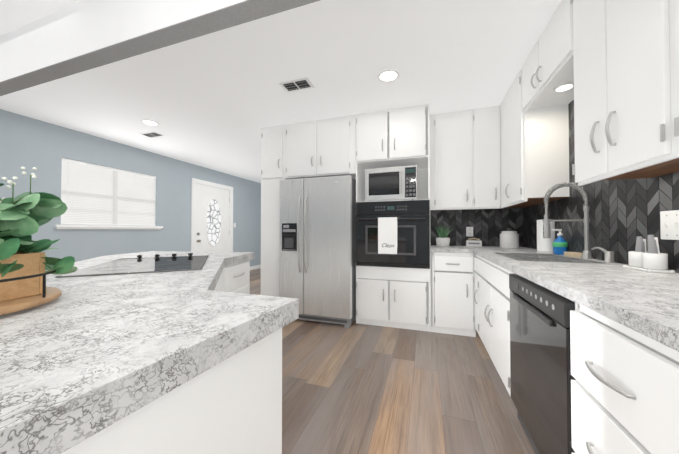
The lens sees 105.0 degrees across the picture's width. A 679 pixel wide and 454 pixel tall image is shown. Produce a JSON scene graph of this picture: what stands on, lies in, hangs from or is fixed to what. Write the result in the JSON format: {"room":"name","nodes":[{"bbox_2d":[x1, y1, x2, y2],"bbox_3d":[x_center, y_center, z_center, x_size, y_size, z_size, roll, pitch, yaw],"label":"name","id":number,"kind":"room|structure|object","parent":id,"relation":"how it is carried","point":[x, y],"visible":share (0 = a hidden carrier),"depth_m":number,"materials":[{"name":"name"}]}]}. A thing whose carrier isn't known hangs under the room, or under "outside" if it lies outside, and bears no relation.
{"room":"kitchen","nodes":[
{"label":"kitchen","id":0,"kind":"room"},
{"bbox_2d":[0,109,260,266],"bbox_3d":[-3.723,-0.096,3.778,0.120,2.516,10.340,0,-1,18],"label":"wall","id":1,"kind":"structure","parent":0,"point":[42,147],"depth_m":4.07,"materials":[{"name":"blue paint"}]},
{"bbox_2d":[61,158,155,225],"bbox_3d":[-3.595,-0.477,4.151,0.111,0.908,1.316,0,-1,18],"label":"window","id":2,"kind":"structure","parent":1,"relation":"in","point":[93,194],"depth_m":4.02,"materials":[{"name":"paint"}]},
{"bbox_2d":[54,225,162,229],"bbox_3d":[-3.558,0.009,4.140,0.145,0.061,1.463,0,-1,18],"label":"window sill","id":3,"kind":"structure","parent":1,"relation":"attached to","point":[106,227],"depth_m":3.96,"materials":[{"name":"paint"}]},
{"bbox_2d":[191,178,232,251],"bbox_3d":[-2.874,0.084,6.016,0.084,2.214,1.225,0,-1,18],"label":"entry door","id":4,"kind":"structure","parent":1,"relation":"in","point":[211,216],"depth_m":5.95,"materials":[{"name":"paint"}]},
{"bbox_2d":[250,265,260,269],"bbox_3d":[-3.659,1.111,3.740,0.016,0.100,10.099,0,-1,18],"label":"baseboard","id":5,"kind":"structure","parent":1,"relation":"attached to","point":[255,267],"depth_m":7.48,"materials":[{"name":"paint"}]},
{"bbox_2d":[261,125,284,181],"bbox_3d":[-0.803,-0.995,3.777,0.374,0.714,0.627,0,-1,18],"label":"upper cabinet","id":6,"kind":"object","parent":0,"relation":"attached to","point":[272,138],"depth_m":3.48,"materials":[{"name":"paint"}]},
{"bbox_2d":[0,0,560,182],"bbox_3d":[-0.927,-1.416,2.871,6.010,0.100,10.340,0,-1,18],"label":"ceiling","id":7,"kind":"structure","parent":0,"point":[218,100],"depth_m":2.34,"materials":[{"name":"paint"}]},
{"bbox_2d":[141,119,158,125],"bbox_3d":[-2.459,-1.354,3.381,0.195,0.010,0.195,0,-1,18],"label":"recessed light","id":8,"kind":"object","parent":7,"relation":"in","point":[150,122],"visible":0.96,"depth_m":3.37,"materials":[{"name":"paint"}]},
{"bbox_2d":[139,131,165,137],"bbox_3d":[-2.735,-1.348,3.807,0.300,0.010,0.180,0,-1,18],"label":"ceiling vent","id":9,"kind":"object","parent":7,"relation":"in","point":[153,134],"visible":1,"depth_m":3.79,"materials":[{"name":"metal"}]},
{"bbox_2d":[0,0,319,95],"bbox_3d":[-1.519,-1.212,1.624,5.426,0.340,0.105,0,-1,18],"label":"header beam","id":10,"kind":"structure","parent":7,"relation":"attached to","point":[81,36],"depth_m":1.54,"materials":[{"name":"paint"}]},
{"bbox_2d":[278,77,314,92],"bbox_3d":[-0.412,-1.365,2.511,0.300,0.010,0.180,0,-1,18],"label":"ceiling vent","id":11,"kind":"object","parent":7,"relation":"in","point":[304,83],"visible":1,"depth_m":2.50,"materials":[{"name":"metal"}]},
{"bbox_2d":[378,69,398,81],"bbox_3d":[0.443,-1.367,2.357,0.195,0.010,0.195,0,-1,18],"label":"recessed light","id":12,"kind":"object","parent":7,"relation":"in","point":[388,75],"visible":1,"depth_m":2.35,"materials":[{"name":"paint"}]},
{"bbox_2d":[285,120,316,178],"bbox_3d":[-0.406,-0.997,3.646,0.463,0.714,0.627,0,-1,18],"label":"upper cabinet","id":13,"kind":"object","parent":0,"relation":"attached to","point":[316,148],"depth_m":3.35,"materials":[{"name":"paint"}]},
{"bbox_2d":[317,114,355,179],"bbox_3d":[0.050,-0.999,3.495,0.497,0.714,0.627,0,-1,18],"label":"upper cabinet","id":14,"kind":"object","parent":0,"relation":"attached to","point":[336,136],"depth_m":3.20,"materials":[{"name":"paint"}]},
{"bbox_2d":[250,268,535,453],"bbox_3d":[-0.927,1.200,2.836,6.010,0.100,10.340,0,-1,18],"label":"floor","id":15,"kind":"structure","parent":0,"point":[354,388],"depth_m":1.76,"materials":[{"name":"brown wood"}]},
{"bbox_2d":[61,260,281,453],"bbox_3d":[-1.190,0.694,0.882,2.052,0.858,2.948,0,-1,18],"label":"base cabinet","id":16,"kind":"object","parent":15,"relation":"on","point":[232,404],"visible":0.42,"depth_m":0.50,"materials":[{"name":"paint"}]},
{"bbox_2d":[0,251,298,453],"bbox_3d":[-1.190,0.236,0.891,2.125,0.056,3.017,0,-1,18],"label":"countertop","id":17,"kind":"structure","parent":16,"relation":"on","point":[82,358],"depth_m":0.47,"materials":[{"name":"stone"}]},
{"bbox_2d":[0,167,77,315],"bbox_3d":[-0.963,0.011,0.612,0.445,0.386,0.480,0,-1,18],"label":"potted plant","id":18,"kind":"object","parent":17,"relation":"on","point":[26,263],"visible":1,"depth_m":0.67,"materials":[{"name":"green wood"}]},
{"bbox_2d":[55,253,208,277],"bbox_3d":[-1.086,0.201,1.531,0.535,0.032,0.758,0,-1,-24],"label":"cooktop","id":19,"kind":"object","parent":17,"relation":"in","point":[158,263],"visible":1,"depth_m":1.37,"materials":[{"name":"black glass"}]},
{"bbox_2d":[261,178,288,296],"bbox_3d":[-0.800,0.262,3.770,0.374,1.800,0.608,0,-1,18],"label":"tall cabinet","id":20,"kind":"object","parent":15,"relation":"on","point":[269,190],"depth_m":3.49,"materials":[{"name":"paint"}]},
{"bbox_2d":[279,175,355,327],"bbox_3d":[-0.205,0.286,3.415,0.925,1.742,0.812,0,-1,18],"label":"refrigerator","id":21,"kind":"object","parent":15,"relation":"on","point":[317,247],"visible":0.83,"depth_m":3.07,"materials":[{"name":"metal"}]},
{"bbox_2d":[356,104,430,331],"bbox_3d":[0.683,-0.102,3.256,0.845,2.514,0.662,0,-1,18],"label":"tall cabinet","id":22,"kind":"object","parent":15,"relation":"on","point":[396,297],"visible":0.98,"depth_m":2.99,"materials":[{"name":"paint"}]},
{"bbox_2d":[365,165,417,200],"bbox_3d":[0.648,-0.500,3.204,0.600,0.396,0.437,0,-1,18],"label":"microwave","id":23,"kind":"object","parent":22,"relation":"in","point":[391,183],"visible":0.94,"depth_m":3.03,"materials":[{"name":"metal"}]},
{"bbox_2d":[356,200,429,268],"bbox_3d":[0.668,0.084,3.208,0.833,0.756,0.642,0,-1,18],"label":"wall oven","id":24,"kind":"object","parent":22,"relation":"in","point":[413,233],"visible":1,"depth_m":2.94,"materials":[{"name":"black glass"}]},
{"bbox_2d":[378,217,396,253],"bbox_3d":[0.541,0.096,2.924,0.212,0.409,0.041,0,-1,18],"label":"tea towel","id":25,"kind":"object","parent":24,"relation":"hanging from","point":[387,235],"visible":1,"depth_m":2.90,"materials":[{"name":"fabric"}]},
{"bbox_2d":[430,252,475,336],"bbox_3d":[1.295,0.715,3.042,0.441,0.874,0.662,0,-1,18],"label":"base cabinet","id":26,"kind":"object","parent":15,"relation":"on","point":[452,298],"visible":0.88,"depth_m":2.77,"materials":[{"name":"paint"}]},
{"bbox_2d":[430,245,469,252],"bbox_3d":[1.271,0.257,3.054,0.390,0.040,0.669,0,-1,18],"label":"countertop","id":27,"kind":"structure","parent":26,"relation":"on","point":[433,248],"depth_m":2.81,"materials":[{"name":"stone"}]},
{"bbox_2d":[436,225,449,245],"bbox_3d":[1.293,0.108,3.244,0.210,0.264,0.216,0,-1,18],"label":"potted plant","id":28,"kind":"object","parent":27,"relation":"on","point":[443,240],"depth_m":3.21,"materials":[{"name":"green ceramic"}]},
{"bbox_2d":[473,254,476,329],"bbox_3d":[1.655,0.707,2.474,0.632,0.874,0.238,0,-1,18],"label":"base cabinet","id":29,"kind":"object","parent":15,"relation":"on","point":[475,258],"depth_m":2.62,"materials":[{"name":"paint"}]},
{"bbox_2d":[482,246,525,248],"bbox_3d":[1.784,0.255,2.884,0.390,0.040,0.669,0,-1,18],"label":"countertop","id":30,"kind":"structure","parent":29,"relation":"on","point":[483,247],"depth_m":2.84,"materials":[{"name":"stone"}]},
{"bbox_2d":[466,238,481,246],"bbox_3d":[1.636,0.185,3.171,0.170,0.108,0.034,0,-1,18],"label":"block","id":31,"kind":"object","parent":30,"relation":"on","point":[473,243],"visible":1,"depth_m":3.16,"materials":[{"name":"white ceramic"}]},
{"bbox_2d":[477,255,514,395],"bbox_3d":[1.467,0.700,1.905,0.632,0.874,0.962,0,-1,18],"label":"base cabinet","id":32,"kind":"object","parent":15,"relation":"on","point":[491,318],"depth_m":1.88,"materials":[{"name":"paint"}]},
{"bbox_2d":[470,247,678,351],"bbox_3d":[1.220,0.232,1.175,0.641,0.040,4.269,0,-1,18],"label":"countertop","id":33,"kind":"structure","parent":32,"relation":"on","point":[645,303],"depth_m":0.90,"materials":[{"name":"stone"}]},
{"bbox_2d":[500,228,518,248],"bbox_3d":[1.901,0.124,2.916,0.184,0.222,0.184,0,-1,18],"label":"canister","id":34,"kind":"object","parent":33,"relation":"on","point":[509,238],"visible":1,"depth_m":2.84,"materials":[{"name":"white ceramic"}]},
{"bbox_2d":[536,215,554,252],"bbox_3d":[1.862,0.058,2.351,0.136,0.340,0.136,0,-1,18],"label":"paper towel holder","id":35,"kind":"object","parent":33,"relation":"on","point":[544,245],"visible":0.65,"depth_m":2.31,"materials":[{"name":"white paper"}]},
{"bbox_2d":[493,252,605,273],"bbox_3d":[1.461,0.342,1.907,0.447,0.250,0.644,0,-1,18],"label":"sink","id":36,"kind":"object","parent":33,"relation":"in","point":[537,257],"visible":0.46,"depth_m":1.90,"materials":[{"name":"metal"}]},
{"bbox_2d":[552,229,567,254],"bbox_3d":[1.816,0.121,2.144,0.098,0.208,0.096,0,-1,18],"label":"soap bottle","id":37,"kind":"object","parent":33,"relation":"on","point":[560,245],"visible":0.96,"depth_m":2.12,"materials":[{"name":"blue plastic"}]},
{"bbox_2d":[564,252,582,256],"bbox_3d":[1.768,0.206,1.969,0.070,0.032,0.120,0,-1,18],"label":"sponge","id":38,"kind":"object","parent":33,"relation":"on","point":[574,254],"visible":0.83,"depth_m":1.93,"materials":[{"name":"beige"}]},
{"bbox_2d":[542,182,615,262],"bbox_3d":[1.581,-0.052,1.741,0.286,0.543,0.296,0,-1,18],"label":"faucet","id":39,"kind":"object","parent":33,"relation":"on","point":[609,256],"visible":0.98,"depth_m":1.82,"materials":[{"name":"silver metal"}]},
{"bbox_2d":[623,235,674,272],"bbox_3d":[1.521,0.126,1.288,0.096,0.177,0.176,0,-1,18],"label":"caddy","id":40,"kind":"object","parent":33,"relation":"on","point":[652,259],"visible":1,"depth_m":1.25,"materials":[{"name":"white ceramic"},{"name":"metal"}]},
{"bbox_2d":[509,274,575,453],"bbox_3d":[1.180,0.699,1.139,0.599,0.856,0.660,0,-1,18],"label":"dishwasher","id":41,"kind":"object","parent":15,"relation":"on","point":[540,364],"visible":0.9,"depth_m":1.12,"materials":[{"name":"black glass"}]},
{"bbox_2d":[570,302,678,453],"bbox_3d":[1.029,0.682,0.579,0.632,0.874,0.488,0,-1,18],"label":"base cabinet","id":42,"kind":"object","parent":15,"relation":"on","point":[625,392],"visible":0.79,"depth_m":0.65,"materials":[{"name":"paint"}]},
{"bbox_3d":[0.676,-0.097,3.672,3.240,2.516,0.120,0,-1,18],"label":"wall","id":43,"kind":"structure","parent":0,"visible":0},
{"bbox_2d":[430,208,522,246],"bbox_3d":[1.688,0.007,3.268,1.050,0.465,0.007,0,-1,18],"label":"backsplash","id":44,"kind":"structure","parent":43,"relation":"attached to","point":[488,225],"depth_m":3.25,"materials":[{"name":"black tile"}]},
{"bbox_2d":[466,227,472,236],"bbox_3d":[1.639,0.058,3.275,0.080,0.122,0.008,0,-1,18],"label":"outlet","id":45,"kind":"object","parent":44,"relation":"attached to","point":[469,231],"visible":1,"depth_m":3.27,"materials":[{"name":"white plastic"}]},
{"bbox_2d":[430,106,532,209],"bbox_3d":[1.633,-0.782,3.103,1.056,1.157,0.372,0,-1,18],"label":"upper cabinet","id":46,"kind":"object","parent":43,"relation":"attached to","point":[465,173],"visible":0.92,"depth_m":3.00,"materials":[{"name":"paint"}]},
{"bbox_3d":[1.869,-0.121,1.929,0.120,2.516,10.340,0,-1,18],"label":"wall","id":47,"kind":"structure","parent":0,"visible":0},
{"bbox_2d":[500,69,569,207],"bbox_3d":[1.802,-0.790,2.514,0.365,1.157,0.746,0,-1,18],"label":"upper cabinet","id":48,"kind":"object","parent":47,"relation":"attached to","point":[534,155],"visible":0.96,"depth_m":2.19,"materials":[{"name":"paint"}]},
{"bbox_2d":[522,0,573,111],"bbox_3d":[1.558,-1.177,1.783,0.365,0.404,0.796,0,-1,18],"label":"upper cabinet","id":49,"kind":"object","parent":47,"relation":"attached to","point":[547,66],"visible":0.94,"depth_m":1.76,"materials":[{"name":"paint"}]},
{"bbox_2d":[553,81,573,91],"bbox_3d":[1.586,-0.989,1.837,0.120,0.018,0.120,0,-1,18],"label":"under-cabinet light","id":50,"kind":"object","parent":49,"relation":"attached to","point":[564,86],"visible":0.94,"depth_m":1.82,"materials":[{"name":"white plastic"}]},
{"bbox_2d":[523,100,678,272],"bbox_3d":[1.521,-0.399,1.084,0.007,1.218,4.269,0,-1,18],"label":"backsplash","id":51,"kind":"structure","parent":47,"relation":"attached to","point":[624,214],"depth_m":1.61,"materials":[{"name":"black tile"}]},
{"bbox_2d":[660,210,678,239],"bbox_3d":[1.556,-0.009,1.219,0.013,0.137,0.130,0,-1,18],"label":"switch plate","id":52,"kind":"object","parent":51,"relation":"attached to","point":[669,225],"visible":1,"depth_m":1.23,"materials":[{"name":"white plastic"}]},
{"bbox_2d":[570,0,678,183],"bbox_3d":[1.405,-0.821,1.260,0.330,1.128,0.280,0,-1,18],"label":"upper cabinet","id":53,"kind":"object","parent":47,"relation":"attached to","point":[587,168],"depth_m":1.31,"materials":[{"name":"paint"}]},
{"bbox_2d":[598,0,678,171],"bbox_3d":[1.311,-0.825,0.974,0.330,1.128,0.323,0,-1,18],"label":"upper cabinet","id":54,"kind":"object","parent":47,"relation":"attached to","point":[626,85],"depth_m":1.04,"materials":[{"name":"paint"}]},
{"bbox_2d":[658,0,678,155],"bbox_3d":[1.209,-0.829,0.665,0.330,1.128,0.327,0,-1,18],"label":"upper cabinet","id":55,"kind":"object","parent":47,"relation":"attached to","point":[668,10],"depth_m":0.89,"materials":[{"name":"paint"}]}
]}

